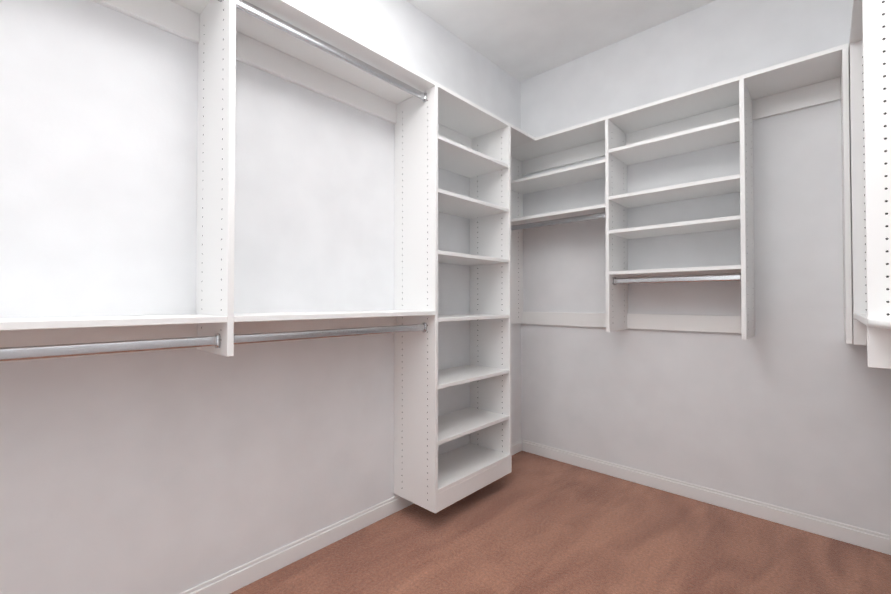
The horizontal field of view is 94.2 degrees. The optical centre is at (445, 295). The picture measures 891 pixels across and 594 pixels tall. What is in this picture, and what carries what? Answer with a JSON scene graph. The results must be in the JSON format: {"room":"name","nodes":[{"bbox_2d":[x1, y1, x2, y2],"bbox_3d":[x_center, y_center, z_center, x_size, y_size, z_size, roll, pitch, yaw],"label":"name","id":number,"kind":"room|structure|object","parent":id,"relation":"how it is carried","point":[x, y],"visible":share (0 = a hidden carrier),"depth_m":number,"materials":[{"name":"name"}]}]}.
{"room":"walk-in closet","nodes":[
{"label":"walk-in closet","id":0,"kind":"room"},
{"bbox_2d":[0,0,520,593],"bbox_3d":[-0.714,-0.243,1.768,0.120,2.720,3.865,-1,-1,43],"label":"wall","id":1,"kind":"structure","parent":0,"point":[166,472],"depth_m":1.45,"materials":[{"name":"paint"}]},
{"bbox_2d":[0,0,534,512],"bbox_3d":[-0.473,0.000,1.715,0.299,2.042,2.768,-1,-1,43],"label":"shelf","id":2,"kind":"object","parent":1,"relation":"attached to","point":[432,120],"visible":1,"depth_m":1.97,"materials":[{"name":"white laminate"}]},
{"bbox_2d":[180,439,522,593],"bbox_3d":[-0.665,1.076,1.705,0.012,0.080,3.625,-1,-1,43],"label":"baseboard","id":3,"kind":"structure","parent":1,"relation":"attached to","point":[237,578],"depth_m":1.75,"materials":[{"name":"white wood"}]},
{"bbox_2d":[230,451,890,593],"bbox_3d":[0.080,1.136,1.018,2.277,0.060,3.865,-1,-1,43],"label":"floor","id":4,"kind":"structure","parent":0,"point":[530,523],"depth_m":1.81,"materials":[{"name":"wood"}]},
{"bbox_2d":[406,0,715,81],"bbox_3d":[0.080,-1.663,1.058,2.277,0.100,3.865,-1,-1,43],"label":"ceiling","id":5,"kind":"structure","parent":0,"point":[520,40],"depth_m":2.44,"materials":[{"name":"paint"}]},
{"bbox_2d":[520,0,890,535],"bbox_3d":[1.348,-0.234,2.416,2.037,2.720,0.120,-1,-1,43],"label":"wall","id":6,"kind":"structure","parent":0,"point":[788,405],"depth_m":2.23,"materials":[{"name":"paint"}]},
{"bbox_2d":[511,43,852,343],"bbox_3d":[1.095,-0.401,2.365,1.733,1.222,0.299,-1,-1,43],"label":"shelf","id":7,"kind":"object","parent":6,"relation":"attached to","point":[728,111],"visible":0.94,"depth_m":2.24,"materials":[{"name":"white laminate"}]},
{"bbox_2d":[522,440,890,554],"bbox_3d":[1.303,1.085,2.348,2.011,0.080,0.012,-1,-1,43],"label":"baseboard","id":8,"kind":"structure","parent":6,"relation":"attached to","point":[862,537],"depth_m":2.17,"materials":[{"name":"white wood"}]},
{"bbox_3d":[0.873,-0.264,0.308,0.120,2.720,3.865,-1,-1,43],"label":"wall","id":9,"kind":"structure","parent":0,"visible":0},
{"bbox_2d":[849,0,890,368],"bbox_3d":[1.473,-0.419,1.272,0.299,1.217,1.394,-1,-1,43],"label":"shelf","id":10,"kind":"object","parent":9,"relation":"attached to","point":[870,69],"visible":1,"depth_m":1.07,"materials":[{"name":"white laminate"}]}
]}

